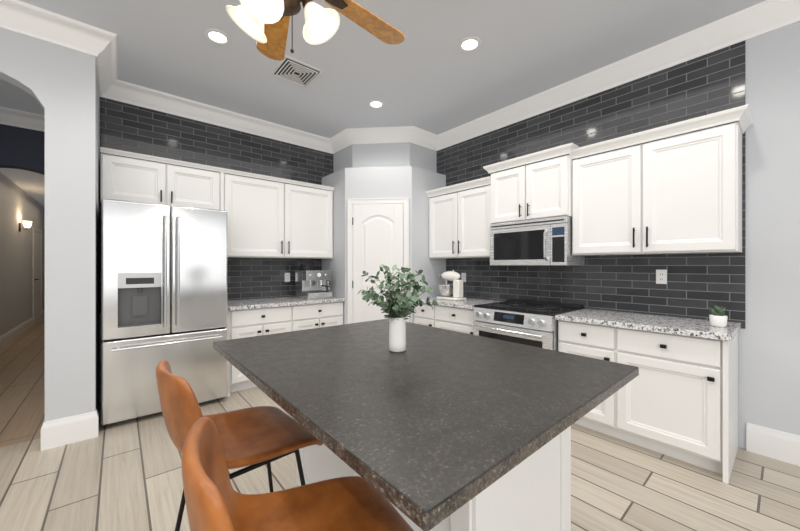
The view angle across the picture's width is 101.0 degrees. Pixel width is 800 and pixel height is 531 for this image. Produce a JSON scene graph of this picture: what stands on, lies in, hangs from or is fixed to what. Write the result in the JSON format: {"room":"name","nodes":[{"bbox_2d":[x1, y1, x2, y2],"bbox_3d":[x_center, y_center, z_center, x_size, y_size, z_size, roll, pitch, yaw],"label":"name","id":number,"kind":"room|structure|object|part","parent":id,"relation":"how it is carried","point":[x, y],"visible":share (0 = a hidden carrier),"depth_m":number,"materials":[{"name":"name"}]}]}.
{"room":"kitchen","nodes":[
{"label":"kitchen","id":0,"kind":"room"},
{"bbox_2d":[0,28,44,109],"bbox_3d":[-4.539,-0.220,0.641,5.290,3.000,0.150,0,0,-41],"label":"wall","id":1,"kind":"structure","parent":0,"point":[22,61],"depth_m":2.24,"materials":[{"name":"grey paint"}]},
{"bbox_2d":[0,0,116,67],"bbox_3d":[-4.304,-1.643,0.661,5.675,0.155,0.125,0,0,-40],"label":"crown molding","id":2,"kind":"structure","parent":1,"relation":"attached to","point":[100,45],"depth_m":2.30,"materials":[{"name":"white paint"}]},
{"bbox_2d":[0,172,44,335],"bbox_3d":[-6.128,-0.220,5.057,0.308,3.000,8.630,0,0,-41],"label":"wall","id":3,"kind":"structure","parent":0,"point":[22,256],"depth_m":6.07,"materials":[{"name":"grey paint"}]},
{"bbox_2d":[18,220,32,231],"bbox_3d":[-6.925,-0.720,6.105,0.158,0.200,0.120,0,0,-40],"label":"sconce","id":4,"kind":"object","parent":3,"relation":"attached to","point":[27,224],"depth_m":6.07,"materials":[{"name":"white glass"}]},
{"bbox_3d":[-8.098,0.230,7.372,0.020,2.100,0.990,0,0,-40],"label":"hall door","id":5,"kind":"part","parent":3,"relation":"part of","materials":[{"name":"white paint"}]},
{"bbox_2d":[0,124,44,174],"bbox_3d":[-4.385,-0.220,3.771,0.990,3.000,0.150,0,0,-41],"label":"wall","id":6,"kind":"structure","parent":0,"point":[22,148],"depth_m":3.76,"materials":[{"name":"blue paint"}]},
{"bbox_2d":[0,106,44,131],"bbox_3d":[-4.292,-1.643,3.670,0.720,0.155,0.125,0,0,-40],"label":"crown molding","id":7,"kind":"structure","parent":6,"relation":"attached to","point":[8,116],"depth_m":3.71,"materials":[{"name":"white paint"}]},
{"bbox_2d":[0,168,44,206],"bbox_3d":[-6.495,-1.579,6.242,0.990,0.279,6.350,0,0,-41],"label":"ceiling","id":8,"kind":"structure","parent":0,"point":[31,184],"depth_m":5.66,"materials":[{"name":"white paint"}]},
{"bbox_2d":[45,41,99,421],"bbox_3d":[-5.231,-0.220,5.724,0.260,3.000,8.780,0,0,-41],"label":"wall","id":9,"kind":"structure","parent":0,"point":[72,241],"depth_m":2.39,"materials":[{"name":"grey paint"}]},
{"bbox_2d":[96,60,119,95],"bbox_3d":[-2.448,-1.643,2.762,0.125,0.155,0.600,0,0,-40],"label":"crown molding","id":10,"kind":"structure","parent":9,"relation":"attached to","point":[108,82],"depth_m":2.90,"materials":[{"name":"white paint"}]},
{"bbox_2d":[0,310,799,465],"bbox_3d":[-3.261,1.185,2.002,9.000,0.190,17.000,0,0,-41],"label":"baseboard","id":11,"kind":"structure","parent":9,"relation":"attached to","point":[774,444],"depth_m":2.31,"materials":[{"name":"white paint"}]},
{"bbox_2d":[100,313,101,402],"bbox_3d":[-1.468,-0.220,4.290,3.600,3.000,0.150,0,0,-41],"label":"wall","id":12,"kind":"structure","parent":0,"point":[100,357],"depth_m":3.07,"materials":[{"name":"grey paint"}]},
{"bbox_2d":[100,151,223,210],"bbox_3d":[-2.313,-0.760,3.240,0.920,0.410,0.333,0,0,-41],"label":"upper cabinet","id":13,"kind":"object","parent":12,"relation":"attached to","point":[122,178],"depth_m":3.08,"materials":[{"name":"white paint"}]},
{"bbox_2d":[100,97,332,312],"bbox_3d":[-1.862,-0.575,3.850,2.430,2.030,0.006,0,0,-41],"label":"wall tiles","id":14,"kind":"structure","parent":12,"relation":"attached to","point":[133,128],"depth_m":3.79,"materials":[{"name":"black tile"}]},
{"bbox_2d":[285,273,289,281],"bbox_3d":[-1.435,0.150,4.205,0.070,0.114,0.008,0,0,-41],"label":"electrical outlet","id":15,"kind":"object","parent":14,"relation":"attached to","point":[287,277],"visible":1,"depth_m":4.20,"materials":[{"name":"white plastic"}]},
{"bbox_2d":[99,80,336,153],"bbox_3d":[-1.815,-1.643,3.796,2.430,0.155,0.150,0,0,-40],"label":"crown molding","id":16,"kind":"structure","parent":12,"relation":"attached to","point":[130,93],"depth_m":3.60,"materials":[{"name":"white paint"}]},
{"bbox_2d":[224,171,287,257],"bbox_3d":[-1.697,-0.528,3.766,0.640,0.875,0.333,0,0,-41],"label":"upper cabinet","id":17,"kind":"object","parent":12,"relation":"attached to","point":[266,218],"depth_m":3.65,"materials":[{"name":"white paint"}]},
{"bbox_2d":[288,183,332,258],"bbox_3d":[-1.211,-0.528,4.182,0.640,0.875,0.333,0,0,-41],"label":"upper cabinet","id":18,"kind":"object","parent":12,"relation":"attached to","point":[310,210],"depth_m":4.07,"materials":[{"name":"white paint"}]},
{"bbox_2d":[0,0,765,137],"bbox_3d":[-3.277,-1.770,2.021,9.300,0.100,17.350,0,0,-41],"label":"ceiling","id":19,"kind":"structure","parent":0,"point":[428,74],"depth_m":2.69,"materials":[{"name":"white paint"}]},
{"bbox_2d":[204,29,230,44],"bbox_3d":[-1.372,-1.717,2.484,0.176,0.006,0.176,0,0,-41],"label":"recessed light","id":20,"kind":"object","parent":19,"relation":"in","point":[216,36],"visible":1,"depth_m":2.48,"materials":[{"name":"white paint"}]},
{"bbox_2d":[271,55,322,86],"bbox_3d":[-0.918,-1.711,2.938,0.340,0.017,0.340,0,0,-41],"label":"ceiling vent","id":21,"kind":"object","parent":19,"relation":"in","point":[288,68],"visible":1,"depth_m":2.92,"materials":[{"name":"white metal"}]},
{"bbox_2d":[226,0,404,60],"bbox_3d":[-0.449,-1.294,1.395,1.249,0.853,1.280,0,0,-41],"label":"ceiling fan","id":22,"kind":"object","parent":19,"relation":"hanging from","point":[264,24],"visible":1,"depth_m":1.41,"materials":[{"name":"brown wood"}]},
{"bbox_2d":[368,100,383,107],"bbox_3d":[-0.255,-1.717,3.517,0.176,0.006,0.176,0,0,-41],"label":"recessed light","id":23,"kind":"object","parent":19,"relation":"in","point":[375,104],"visible":1,"depth_m":3.52,"materials":[{"name":"white paint"}]},
{"bbox_2d":[458,37,480,51],"bbox_3d":[0.542,-1.717,2.567,0.176,0.006,0.176,0,0,-41],"label":"recessed light","id":24,"kind":"object","parent":19,"relation":"in","point":[469,44],"visible":1,"depth_m":2.56,"materials":[{"name":"white paint"}]},
{"bbox_2d":[322,142,445,324],"bbox_3d":[-0.231,-0.220,4.458,1.200,3.000,1.200,0,0,-41],"label":"wall","id":25,"kind":"structure","parent":0,"point":[380,207],"depth_m":4.03,"materials":[{"name":"grey paint"}]},
{"bbox_2d":[328,128,355,151],"bbox_3d":[-0.760,-1.643,4.334,0.125,0.155,0.401,0,0,-40],"label":"crown molding","id":26,"kind":"structure","parent":25,"relation":"attached to","point":[345,138],"depth_m":4.32,"materials":[{"name":"white paint"}]},
{"bbox_3d":[-0.266,0.233,4.007,0.546,2.095,0.546,0,0,-40],"label":"casing","id":27,"kind":"part","parent":25,"relation":"part of","materials":[{"name":"white paint"}]},
{"bbox_3d":[-0.266,0.263,4.006,0.447,2.018,0.447,0,0,-40],"label":"door","id":28,"kind":"part","parent":25,"relation":"part of","materials":[{"name":"white paint"}]},
{"bbox_2d":[0,318,799,530],"bbox_3d":[-3.277,1.329,2.021,9.300,0.102,17.350,0,0,-41],"label":"floor","id":29,"kind":"structure","parent":0,"point":[125,475],"depth_m":1.96,"materials":[{"name":"brown wood"}]},
{"bbox_2d":[101,199,226,424],"bbox_3d":[-2.162,0.378,3.061,0.883,1.805,0.757,0,0,-41],"label":"fridge","id":30,"kind":"object","parent":29,"relation":"on","point":[163,282],"visible":0.98,"depth_m":2.75,"materials":[{"name":"silver metal"}]},
{"bbox_3d":[-2.150,0.033,2.704,0.438,1.095,0.075,0,0,-40],"label":"door","id":31,"kind":"part","parent":30,"relation":"part of","materials":[{"name":"silver metal"}]},
{"bbox_3d":[-1.981,0.913,2.848,0.883,0.643,0.075,0,0,-40],"label":"drawer","id":32,"kind":"part","parent":30,"relation":"part of","materials":[{"name":"silver metal"}]},
{"bbox_3d":[-1.812,0.033,2.993,0.438,1.095,0.075,0,0,-40],"label":"door","id":33,"kind":"part","parent":30,"relation":"part of","materials":[{"name":"silver metal"}]},
{"bbox_2d":[156,360,322,530],"bbox_3d":[-0.565,0.799,1.167,0.475,0.965,0.431,0,0,-45],"label":"bar stool","id":34,"kind":"object","parent":29,"relation":"on","point":[252,438],"visible":0.71,"depth_m":1.11,"materials":[{"name":"brown leather"}]},
{"bbox_2d":[226,307,295,396],"bbox_3d":[-1.630,0.860,3.653,0.655,0.840,0.592,0,0,-41],"label":"base cabinet","id":35,"kind":"object","parent":29,"relation":"on","point":[265,320],"depth_m":3.39,"materials":[{"name":"white paint"}]},
{"bbox_2d":[227,296,343,310],"bbox_3d":[-1.372,0.419,3.850,1.315,0.038,0.628,0,0,-41],"label":"countertop","id":36,"kind":"structure","parent":35,"relation":"on","point":[248,304],"depth_m":3.66,"materials":[{"name":"white stone"}]},
{"bbox_2d":[295,264,331,299],"bbox_3d":[-1.038,0.191,4.064,0.320,0.418,0.471,0,0,-41],"label":"espresso machine","id":37,"kind":"object","parent":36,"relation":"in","point":[310,282],"visible":1,"depth_m":4.02,"materials":[{"name":"silver metal"}]},
{"bbox_2d":[181,417,413,530],"bbox_3d":[-0.175,0.799,0.695,0.475,0.965,0.431,0,0,-32],"label":"bar stool","id":38,"kind":"object","parent":29,"relation":"on","point":[215,500],"visible":0.96,"depth_m":0.77,"materials":[{"name":"brown leather"}]},
{"bbox_2d":[296,303,342,330],"bbox_3d":[-1.132,0.860,4.078,0.655,0.840,0.592,0,0,-41],"label":"base cabinet","id":39,"kind":"object","parent":29,"relation":"on","point":[313,315],"depth_m":3.84,"materials":[{"name":"white paint"}]},
{"bbox_2d":[414,304,433,326],"bbox_3d":[0.500,0.861,4.060,0.592,0.840,0.345,0,0,-41],"label":"base cabinet","id":40,"kind":"object","parent":29,"relation":"on","point":[424,315],"depth_m":3.85,"materials":[{"name":"white paint"}]},
{"bbox_2d":[296,431,570,530],"bbox_3d":[-0.022,0.837,1.474,0.842,0.886,1.174,0,0,-41],"label":"kitchen island","id":41,"kind":"object","parent":29,"relation":"on","point":[537,497],"depth_m":1.16,"materials":[{"name":"white paint"}]},
{"bbox_2d":[213,319,638,530],"bbox_3d":[-0.017,0.376,1.367,1.070,0.032,1.420,0,0,-41],"label":"island countertop","id":42,"kind":"structure","parent":41,"relation":"on","point":[434,425],"depth_m":0.91,"materials":[{"name":"grey stone"}]},
{"bbox_2d":[357,264,437,351],"bbox_3d":[-0.002,0.177,1.413,0.370,0.365,0.376,0,0,-41],"label":"vase","id":43,"kind":"object","parent":42,"relation":"on","point":[395,302],"visible":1,"depth_m":1.37,"materials":[{"name":"green plant"}]},
{"bbox_2d":[434,304,474,334],"bbox_3d":[0.802,0.861,3.706,0.592,0.840,0.585,0,0,-41],"label":"base cabinet","id":44,"kind":"object","parent":29,"relation":"on","point":[454,319],"depth_m":3.51,"materials":[{"name":"white paint"}]},
{"bbox_2d":[414,297,502,307],"bbox_3d":[0.676,0.419,3.825,0.628,0.039,0.930,0,0,-41],"label":"countertop","id":45,"kind":"structure","parent":44,"relation":"on","point":[469,302],"depth_m":3.61,"materials":[{"name":"white stone"}]},
{"bbox_2d":[436,270,465,300],"bbox_3d":[0.599,0.226,3.902,0.202,0.348,0.336,0,0,-41],"label":"stand mixer","id":46,"kind":"object","parent":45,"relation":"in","point":[447,290],"visible":1,"depth_m":3.84,"materials":[{"name":"white"}]},
{"bbox_2d":[437,283,454,296],"bbox_3d":[0.556,0.296,3.953,0.202,0.148,0.202,0,0,-40],"label":"bowl","id":47,"kind":"object","parent":46,"relation":"on","point":[446,290],"depth_m":3.89,"materials":[{"name":"silver metal"}]},
{"bbox_2d":[472,299,582,350],"bbox_3d":[1.185,0.824,3.129,0.713,0.912,0.770,0,0,-41],"label":"range","id":48,"kind":"object","parent":29,"relation":"on","point":[530,323],"visible":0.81,"depth_m":2.93,"materials":[{"name":"silver metal"}]},
{"bbox_2d":[558,320,609,435],"bbox_3d":[1.640,0.861,2.725,0.592,0.840,0.415,0,0,-41],"label":"base cabinet","id":49,"kind":"object","parent":29,"relation":"on","point":[587,340],"depth_m":2.52,"materials":[{"name":"white paint"}]},
{"bbox_2d":[610,328,737,483],"bbox_3d":[1.960,0.861,2.345,0.598,0.840,0.580,0,0,-41],"label":"base cabinet","id":50,"kind":"object","parent":29,"relation":"on","point":[677,397],"depth_m":2.13,"materials":[{"name":"white paint"}]},
{"bbox_2d":[555,309,740,343],"bbox_3d":[1.819,0.419,2.487,0.628,0.039,1.010,0,0,-41],"label":"countertop","id":51,"kind":"structure","parent":50,"relation":"on","point":[673,326],"depth_m":2.32,"materials":[{"name":"white stone"}]},
{"bbox_2d":[709,305,727,326],"bbox_3d":[2.083,0.329,2.165,0.089,0.142,0.096,0,0,-41],"label":"succulent pot","id":52,"kind":"object","parent":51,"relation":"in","point":[717,317],"visible":1,"depth_m":2.14,"materials":[{"name":"white ceramic"}]},
{"bbox_2d":[738,21,799,448],"bbox_3d":[2.864,-0.220,1.874,0.150,3.000,9.150,0,0,-41],"label":"wall","id":53,"kind":"structure","parent":0,"point":[769,366],"depth_m":2.20,"materials":[{"name":"grey paint"}]},
{"bbox_2d":[428,184,485,258],"bbox_3d":[0.790,-0.472,3.919,0.333,0.764,0.935,0,0,-41],"label":"upper cabinet","id":54,"kind":"object","parent":53,"relation":"attached to","point":[457,220],"depth_m":3.80,"materials":[{"name":"white paint"}]},
{"bbox_2d":[486,144,573,223],"bbox_3d":[1.331,-0.726,3.248,0.382,0.602,0.790,0,0,-41],"label":"upper cabinet","id":55,"kind":"object","parent":53,"relation":"attached to","point":[543,188],"depth_m":3.07,"materials":[{"name":"white paint"}]},
{"bbox_2d":[486,212,584,265],"bbox_3d":[1.306,-0.210,3.225,0.446,0.419,0.770,0,0,-41],"label":"microwave","id":56,"kind":"object","parent":53,"relation":"attached to","point":[535,240],"depth_m":3.07,"materials":[{"name":"silver metal"}]},
{"bbox_2d":[437,41,744,328],"bbox_3d":[1.452,-0.575,3.407,0.006,2.030,2.925,0,0,-41],"label":"wall tiles","id":57,"kind":"object","parent":53,"relation":"attached to","point":[696,286],"visible":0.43,"depth_m":2.83,"materials":[{"name":"black tile"}]},
{"bbox_2d":[461,273,465,281],"bbox_3d":[0.802,0.150,4.157,0.008,0.114,0.070,0,0,-41],"label":"electrical outlet","id":58,"kind":"object","parent":57,"relation":"attached to","point":[463,276],"visible":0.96,"depth_m":4.15,"materials":[{"name":"white plastic"}]},
{"bbox_2d":[656,270,666,283],"bbox_3d":[2.094,0.090,2.644,0.008,0.114,0.070,0,0,-41],"label":"electrical outlet","id":59,"kind":"object","parent":57,"relation":"attached to","point":[661,276],"visible":1,"depth_m":2.64,"materials":[{"name":"white plastic"}]},
{"bbox_2d":[428,0,799,150],"bbox_3d":[3.036,-1.643,1.442,0.150,0.155,7.970,0,0,-40],"label":"crown molding","id":60,"kind":"structure","parent":53,"relation":"attached to","point":[766,16],"depth_m":2.68,"materials":[{"name":"white paint"}]},
{"bbox_2d":[570,106,745,255],"bbox_3d":[1.934,-0.539,2.579,0.333,0.897,1.010,0,0,-41],"label":"upper cabinet","id":61,"kind":"object","parent":53,"relation":"attached to","point":[681,194],"depth_m":2.38,"materials":[{"name":"white paint"}]}
]}

